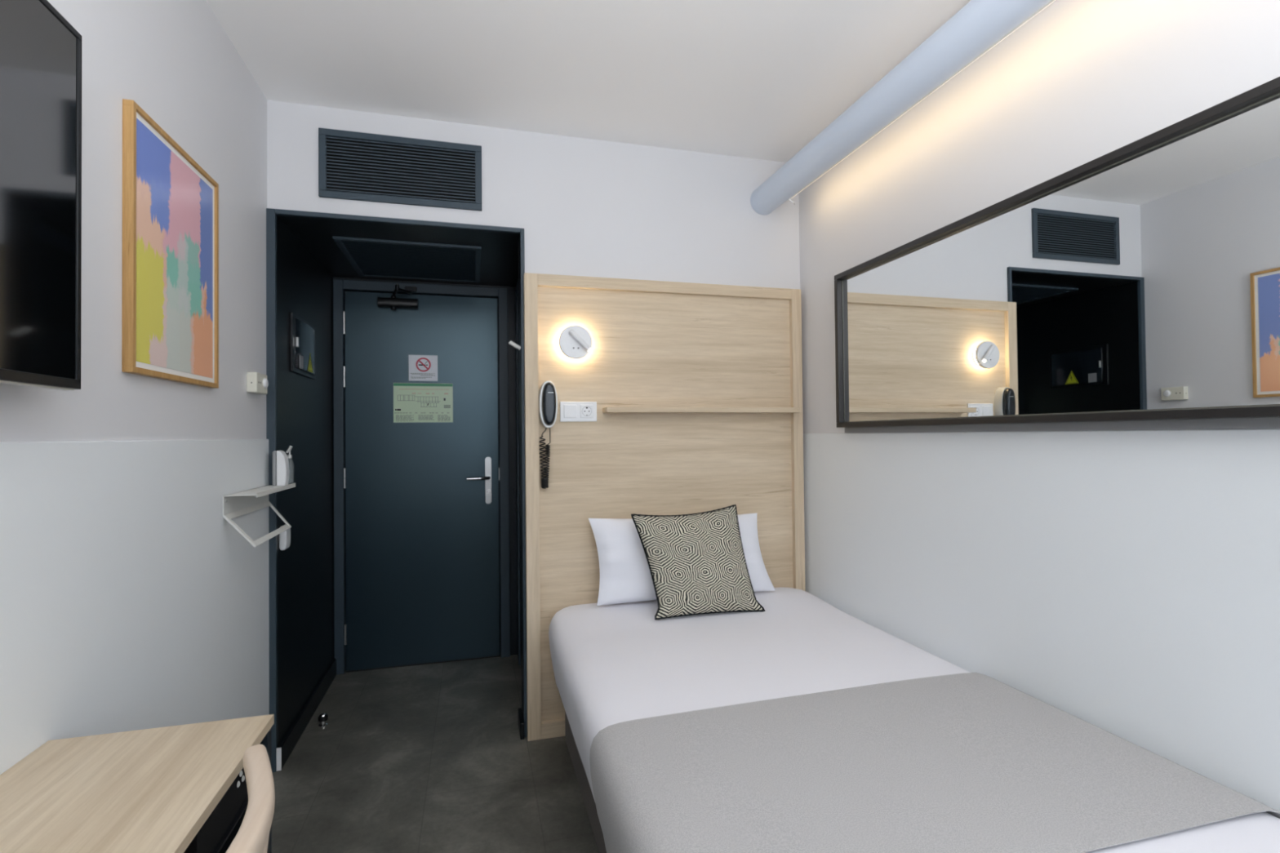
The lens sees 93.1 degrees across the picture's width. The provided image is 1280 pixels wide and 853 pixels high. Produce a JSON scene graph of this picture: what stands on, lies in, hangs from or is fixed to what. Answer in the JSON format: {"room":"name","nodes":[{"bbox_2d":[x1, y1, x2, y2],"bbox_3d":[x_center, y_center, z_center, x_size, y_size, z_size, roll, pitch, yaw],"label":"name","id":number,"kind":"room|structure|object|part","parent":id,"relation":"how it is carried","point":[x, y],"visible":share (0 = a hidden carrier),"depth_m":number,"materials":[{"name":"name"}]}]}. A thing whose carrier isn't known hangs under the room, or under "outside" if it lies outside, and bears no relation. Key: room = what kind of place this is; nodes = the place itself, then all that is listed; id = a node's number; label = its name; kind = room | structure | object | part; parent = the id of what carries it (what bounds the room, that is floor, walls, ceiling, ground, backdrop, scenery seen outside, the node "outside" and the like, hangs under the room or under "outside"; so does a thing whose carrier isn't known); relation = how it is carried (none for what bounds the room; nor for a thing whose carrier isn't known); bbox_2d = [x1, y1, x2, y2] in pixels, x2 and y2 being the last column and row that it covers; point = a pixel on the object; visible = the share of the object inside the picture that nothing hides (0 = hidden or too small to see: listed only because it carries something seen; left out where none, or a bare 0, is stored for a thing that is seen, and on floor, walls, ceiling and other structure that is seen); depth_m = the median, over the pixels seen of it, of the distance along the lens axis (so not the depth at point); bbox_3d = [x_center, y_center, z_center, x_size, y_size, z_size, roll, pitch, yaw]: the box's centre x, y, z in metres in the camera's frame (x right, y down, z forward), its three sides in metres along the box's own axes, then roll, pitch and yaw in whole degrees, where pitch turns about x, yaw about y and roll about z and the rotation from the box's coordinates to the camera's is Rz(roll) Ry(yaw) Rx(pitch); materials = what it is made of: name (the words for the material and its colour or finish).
{"room":"hotel room","nodes":[
{"label":"hotel room","id":0,"kind":"room"},
{"bbox_2d":[0,0,333,746],"bbox_3d":[-1.050,-0.001,0.805,0.150,2.544,5.270,0,-1,-15],"label":"wall","id":1,"kind":"structure","parent":0,"point":[175,59],"depth_m":1.86,"materials":[{"name":"white paint"}]},
{"bbox_2d":[0,0,81,391],"bbox_3d":[-0.890,-0.392,0.537,0.079,0.639,1.116,0,-1,-15],"label":"television","id":2,"kind":"object","parent":1,"relation":"attached to","point":[41,51],"visible":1,"depth_m":0.98,"materials":[{"name":"black plastic"}]},
{"bbox_2d":[0,439,269,774],"bbox_3d":[-0.869,0.638,0.335,0.013,1.249,4.050,0,-1,-15],"label":"wall panel","id":3,"kind":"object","parent":1,"relation":"attached to","point":[129,600],"depth_m":1.35,"materials":[{"name":"grey paint"}]},
{"bbox_2d":[121,98,218,388],"bbox_3d":[-1.208,-0.424,1.583,0.021,0.612,0.472,0,-1,-15],"label":"framed picture","id":4,"kind":"object","parent":1,"relation":"attached to","point":[170,306],"visible":1,"depth_m":1.52,"materials":[{"name":"multicoloured paper"}]},
{"bbox_2d":[246,372,268,394],"bbox_3d":[-1.350,-0.152,2.145,0.040,0.070,0.115,0,-1,-15],"label":"thermostat","id":5,"kind":"object","parent":1,"relation":"attached to","point":[257,383],"visible":1,"depth_m":2.10,"materials":[{"name":"beige plastic"}]},
{"bbox_3d":[-1.341,-0.155,2.174,0.008,0.037,0.037,0,-1,-15],"label":"knob","id":6,"kind":"part","parent":5,"relation":"part of","materials":[{"name":"white plastic"}]},
{"bbox_2d":[222,482,295,546],"bbox_3d":[-1.294,0.294,2.078,0.093,0.168,0.432,0,-1,-15],"label":"wall rack","id":7,"kind":"object","parent":1,"relation":"attached to","point":[237,504],"visible":1,"depth_m":2.01,"materials":[{"name":"metal"}]},
{"bbox_3d":[-1.339,0.249,2.070,0.002,0.064,0.424,0,-1,-15],"label":"plate","id":8,"kind":"part","parent":7,"relation":"part of","materials":[{"name":"white metal"}]},
{"bbox_2d":[223,484,282,496],"bbox_3d":[-1.296,0.218,2.083,0.092,0.002,0.424,0,-1,-15],"label":"shelf","id":9,"kind":"object","parent":7,"relation":"attached to","point":[266,490],"depth_m":2.00,"materials":[{"name":"white metal"}]},
{"bbox_3d":[-1.293,0.327,2.076,0.092,0.102,0.430,0,-1,-15],"label":"hanging frame","id":10,"kind":"part","parent":7,"relation":"part of","materials":[{"name":"white metal"}]},
{"bbox_2d":[272,450,288,485],"bbox_3d":[-1.339,0.154,2.260,0.047,0.131,0.045,0,-1,-15],"label":"air freshener","id":11,"kind":"object","parent":7,"relation":"on","point":[280,460],"visible":0.98,"depth_m":2.24,"materials":[{"name":"white plastic"}]},
{"bbox_2d":[285,445,293,484],"bbox_3d":[-1.323,0.146,2.290,0.028,0.149,0.027,0,-1,-15],"label":"pump bottle","id":12,"kind":"object","parent":7,"relation":"on","point":[291,464],"visible":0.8,"depth_m":2.28,"materials":[{"name":"white plastic"}]},
{"bbox_2d":[279,524,290,550],"bbox_3d":[-1.380,0.429,2.356,0.026,0.094,0.060,0,-1,-15],"label":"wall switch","id":13,"kind":"object","parent":1,"relation":"attached to","point":[285,536],"visible":0.72,"depth_m":2.33,"materials":[{"name":"white plastic"}]},
{"bbox_2d":[289,311,315,379],"bbox_3d":[-1.470,-0.344,2.666,0.025,0.243,0.380,0,-1,-15],"label":"electrical panel","id":14,"kind":"object","parent":1,"relation":"attached to","point":[302,334],"visible":1,"depth_m":2.58,"materials":[{"name":"black metal"}]},
{"bbox_3d":[-1.468,-0.344,2.674,0.015,0.207,0.330,0,-1,-15],"label":"door","id":15,"kind":"part","parent":14,"relation":"part of","materials":[{"name":"black glass"}]},
{"bbox_2d":[276,658,336,770],"bbox_3d":[-1.485,1.261,2.741,0.016,0.086,0.954,0,-1,-15],"label":"baseboard","id":16,"kind":"structure","parent":1,"relation":"attached to","point":[291,737],"depth_m":2.60,"materials":[{"name":"black paint"}]},
{"bbox_2d":[288,226,518,287],"bbox_3d":[-1.088,-0.852,3.033,0.962,0.088,0.980,0,-1,-15],"label":"ceiling","id":17,"kind":"structure","parent":0,"point":[499,260],"depth_m":2.82,"materials":[{"name":"black paint"}]},
{"bbox_2d":[332,235,481,283],"bbox_3d":[-1.098,-0.803,2.970,0.614,0.012,0.635,0,-1,-15],"label":"ceiling access panel","id":18,"kind":"object","parent":17,"relation":"in","point":[370,257],"visible":1,"depth_m":2.91,"materials":[{"name":"metal"}]},
{"bbox_2d":[333,277,517,655],"bbox_3d":[-1.199,0.255,3.422,1.000,2.112,0.135,0,-1,-15],"label":"wall","id":19,"kind":"structure","parent":0,"point":[511,291],"depth_m":3.48,"materials":[{"name":"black paint"}]},
{"bbox_2d":[342,283,499,672],"bbox_3d":[-1.177,0.271,3.286,0.814,2.075,0.222,0,-1,-15],"label":"door","id":20,"kind":"structure","parent":19,"relation":"in","point":[422,550],"depth_m":3.35,"materials":[{"name":"blue paint"}]},
{"bbox_3d":[-1.278,-0.720,3.236,0.103,0.036,0.147,0,-1,-15],"label":"closer arm","id":21,"kind":"part","parent":20,"relation":"part of","materials":[{"name":"black metal"}]},
{"bbox_2d":[393,382,453,422],"bbox_3d":[-1.199,-0.131,3.357,0.311,0.217,0.002,0,-1,-15],"label":"evacuation plan","id":22,"kind":"object","parent":20,"relation":"attached to","point":[413,402],"visible":1,"depth_m":3.36,"materials":[{"name":"green paper"}]},
{"bbox_2d":[408,355,437,381],"bbox_3d":[-1.201,-0.324,3.360,0.152,0.143,0.003,0,-1,-15],"label":"no smoking sign","id":23,"kind":"object","parent":20,"relation":"attached to","point":[421,367],"visible":1,"depth_m":3.36,"materials":[{"name":"white paper"}]},
{"bbox_2d":[410,373,430,378],"bbox_3d":[-1.202,-0.281,3.357,0.130,0.028,0.001,0,-1,-15],"label":"print","id":24,"kind":"object","parent":23,"relation":"attached to","point":[411,373],"depth_m":3.35},
{"bbox_3d":[-0.902,0.289,3.394,0.131,0.022,0.058,0,-1,-15],"label":"handle","id":25,"kind":"part","parent":20,"relation":"part of","materials":[{"name":"silver metal"}]},
{"bbox_3d":[-0.861,0.305,3.439,0.037,0.269,0.008,0,-1,-15],"label":"handle plate","id":26,"kind":"part","parent":20,"relation":"part of","materials":[{"name":"metal"}]},
{"bbox_2d":[333,279,510,675],"bbox_3d":[-1.195,0.261,3.367,0.911,2.098,0.072,0,-1,-15],"label":"trim","id":27,"kind":"structure","parent":19,"relation":"attached to","point":[340,286],"depth_m":3.29,"materials":[{"name":"paint"}]},
{"bbox_2d":[271,653,599,852],"bbox_3d":[0.097,1.314,1.106,2.506,0.100,5.290,0,-1,-15],"label":"floor","id":28,"kind":"structure","parent":0,"point":[428,757],"depth_m":2.26,"materials":[{"name":"concrete"}]},
{"bbox_2d":[0,714,274,852],"bbox_3d":[-0.736,0.911,0.570,0.364,0.708,1.182,0,-1,-15],"label":"desk","id":29,"kind":"object","parent":28,"relation":"on","point":[180,788],"visible":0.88,"depth_m":0.95,"materials":[{"name":"brown wood"}]},
{"bbox_3d":[-0.834,0.627,0.990,0.296,0.083,0.274,0,-1,-15],"label":"drawer","id":30,"kind":"part","parent":29,"relation":"part of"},
{"bbox_3d":[-0.831,0.674,0.990,0.302,0.004,0.274,0,-1,-15],"label":"drawer rail","id":31,"kind":"part","parent":29,"relation":"part of","materials":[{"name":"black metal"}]},
{"bbox_3d":[-0.888,0.930,1.127,0.356,0.690,0.022,0,-1,-15],"label":"panel","id":32,"kind":"part","parent":29,"relation":"part of","materials":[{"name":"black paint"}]},
{"bbox_2d":[225,744,275,852],"bbox_3d":[-0.678,0.891,0.706,0.416,0.752,0.531,0,-1,-15],"label":"wooden chair","id":33,"kind":"object","parent":28,"relation":"on","point":[253,833],"visible":1,"depth_m":0.84,"materials":[{"name":"brown wood"}]},
{"bbox_3d":[-0.538,0.909,0.847,0.045,0.719,0.075,-1,-1,42],"label":"leg","id":34,"kind":"part","parent":33,"relation":"part of","materials":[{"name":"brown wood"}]},
{"bbox_2d":[317,713,328,727],"bbox_3d":[-1.381,1.277,2.641,0.040,0.049,0.040,0,-1,-15],"label":"door stop","id":35,"kind":"object","parent":28,"relation":"on","point":[322,717],"visible":1,"depth_m":2.63,"materials":[{"name":"silver metal"}]},
{"bbox_2d":[548,586,1279,852],"bbox_3d":[0.469,0.993,1.684,1.222,0.551,2.038,0,-1,-15],"label":"bed","id":36,"kind":"object","parent":28,"relation":"on","point":[613,664],"visible":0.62,"depth_m":1.94,"materials":[{"name":"white fabric"}]},
{"bbox_2d":[588,512,775,605],"bbox_3d":[0.192,0.554,2.605,0.824,0.349,0.152,0,-1,-15],"label":"pillow","id":37,"kind":"object","parent":36,"relation":"on","point":[625,576],"visible":0.41,"depth_m":2.50,"materials":[{"name":"white fabric"}]},
{"bbox_2d":[631,504,765,619],"bbox_3d":[0.237,0.544,2.463,0.531,0.426,0.167,0,-1,-15],"label":"patterned cushion","id":38,"kind":"object","parent":36,"relation":"on","point":[697,564],"visible":1,"depth_m":2.42,"materials":[{"name":"fabric"}]},
{"bbox_2d":[589,672,1279,852],"bbox_3d":[0.560,0.894,1.335,1.230,0.331,0.699,0,-1,-15],"label":"blanket","id":39,"kind":"object","parent":36,"relation":"on","point":[966,762],"visible":0.98,"depth_m":1.26,"materials":[{"name":"grey fabric"}]},
{"bbox_2d":[508,340,520,350],"bbox_3d":[-0.528,-0.343,2.566,0.056,0.041,0.020,0,-1,-15],"label":"coat hook","id":40,"kind":"object","parent":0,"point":[511,343],"visible":0.88,"depth_m":2.56,"materials":[{"name":"silver metal"}]},
{"bbox_2d":[515,279,521,667],"bbox_3d":[-0.557,0.213,3.160,0.118,2.174,0.980,0,-1,-15],"label":"wall","id":41,"kind":"structure","parent":0,"point":[517,279],"depth_m":3.31,"materials":[{"name":"black paint"}]},
{"bbox_2d":[515,280,520,665],"bbox_3d":[-0.598,0.244,3.055,0.019,2.110,0.760,0,-1,-15],"label":"trim","id":42,"kind":"structure","parent":41,"relation":"attached to","point":[517,289],"depth_m":3.33,"materials":[{"name":"paint"}]},
{"bbox_2d":[266,100,799,288],"bbox_3d":[-0.335,-0.041,2.655,2.506,2.664,0.120,0,-1,-15],"label":"wall","id":43,"kind":"structure","parent":0,"point":[584,207],"depth_m":2.65,"materials":[{"name":"white paint"}]},
{"bbox_2d":[266,208,527,772],"bbox_3d":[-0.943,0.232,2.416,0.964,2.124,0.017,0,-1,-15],"label":"trim","id":44,"kind":"structure","parent":43,"relation":"attached to","point":[271,214],"depth_m":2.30,"materials":[{"name":"paint"}]},
{"bbox_2d":[318,128,481,211],"bbox_3d":[-0.952,-1.026,2.433,0.612,0.268,0.014,0,-1,-15],"label":"air vent","id":45,"kind":"object","parent":43,"relation":"in","point":[397,170],"visible":1,"depth_m":2.43,"materials":[{"name":"metal"}]},
{"bbox_2d":[517,707,524,739],"bbox_3d":[-0.504,1.258,2.571,0.016,0.066,0.150,0,-1,-15],"label":"baseboard","id":46,"kind":"structure","parent":43,"relation":"attached to","point":[520,717],"depth_m":2.53,"materials":[{"name":"black paint"}]},
{"bbox_2d":[523,272,805,741],"bbox_3d":[0.151,0.322,2.661,1.282,1.927,0.112,0,-1,-15],"label":"headboard","id":47,"kind":"object","parent":43,"relation":"attached to","point":[696,388],"visible":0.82,"depth_m":2.67,"materials":[{"name":"brown wood"}]},
{"bbox_3d":[-0.450,0.327,2.529,0.055,1.927,0.050,0,-1,-15],"label":"rail","id":48,"kind":"part","parent":47,"relation":"part of","materials":[{"name":"brown wood"}]},
{"bbox_2d":[538,380,557,488],"bbox_3d":[-0.379,0.034,2.513,0.077,0.450,0.076,0,-1,-15],"label":"wall telephone","id":49,"kind":"object","parent":47,"relation":"attached to","point":[548,398],"visible":1,"depth_m":2.50,"materials":[{"name":"black plastic"}]},
{"bbox_3d":[-0.395,0.130,2.521,0.046,0.258,0.036,-1,-1,31],"label":"coiled cord","id":50,"kind":"part","parent":49,"relation":"part of","materials":[{"name":"black plastic"}]},
{"bbox_3d":[0.155,1.255,2.679,1.178,0.062,0.050,0,-1,-15],"label":"cross rail","id":51,"kind":"part","parent":47,"relation":"part of","materials":[{"name":"brown wood"}]},
{"bbox_2d":[559,325,591,359],"bbox_3d":[-0.270,-0.354,2.546,0.141,0.141,0.082,0,-1,-15],"label":"reading lamp","id":52,"kind":"object","parent":47,"relation":"attached to","point":[575,341],"visible":1,"depth_m":2.54,"materials":[{"name":"white plastic"}]},
{"bbox_2d":[560,401,596,422],"bbox_3d":[-0.261,-0.063,2.580,0.157,0.085,0.012,0,-1,-15],"label":"socket","id":53,"kind":"object","parent":47,"relation":"attached to","point":[570,411],"visible":1,"depth_m":2.58,"materials":[{"name":"white plastic"}]},
{"bbox_3d":[0.136,-0.617,2.705,1.178,0.048,0.050,0,-1,-15],"label":"cross rail","id":54,"kind":"part","parent":47,"relation":"part of","materials":[{"name":"brown wood"}]},
{"bbox_3d":[0.737,0.319,2.854,0.049,1.927,0.050,0,-1,-15],"label":"rail","id":55,"kind":"part","parent":47,"relation":"part of","materials":[{"name":"brown wood"}]},
{"bbox_2d":[750,0,1055,215],"bbox_3d":[1.101,-1.093,0.981,0.145,0.132,3.900,0,-1,-15],"label":"duct","id":56,"kind":"object","parent":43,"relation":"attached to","point":[979,26],"visible":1,"depth_m":1.86,"materials":[{"name":"metal"}]},
{"bbox_2d":[205,0,970,162],"bbox_3d":[0.218,-1.349,0.604,2.506,0.120,4.170,0,-1,-15],"label":"ceiling","id":57,"kind":"structure","parent":0,"point":[756,79],"depth_m":2.08,"materials":[{"name":"paint"}]},
{"bbox_2d":[799,0,1279,433],"bbox_3d":[1.382,-0.024,0.900,0.120,2.544,4.170,0,-1,-15],"label":"wall","id":58,"kind":"structure","parent":0,"point":[1079,82],"depth_m":1.73,"materials":[{"name":"white paint"}]},
{"bbox_2d":[803,428,1279,812],"bbox_3d":[1.316,0.625,0.933,0.007,1.249,4.050,0,-1,-15],"label":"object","id":59,"kind":"structure","parent":58,"relation":"attached to","point":[1126,583],"depth_m":1.54,"materials":[{"name":"grey paint"}]},
{"bbox_2d":[834,76,1279,432],"bbox_3d":[1.200,-0.324,1.223,0.058,0.656,2.740,0,-1,-15],"label":"wall mirror","id":60,"kind":"object","parent":58,"relation":"attached to","point":[1135,286],"visible":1,"depth_m":1.49,"materials":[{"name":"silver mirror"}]},
{"bbox_3d":[1.225,-0.007,1.225,0.012,0.022,2.740,0,-1,-15],"label":"mounting rail","id":61,"kind":"part","parent":60,"relation":"part of","materials":[{"name":"black metal"}]}
]}

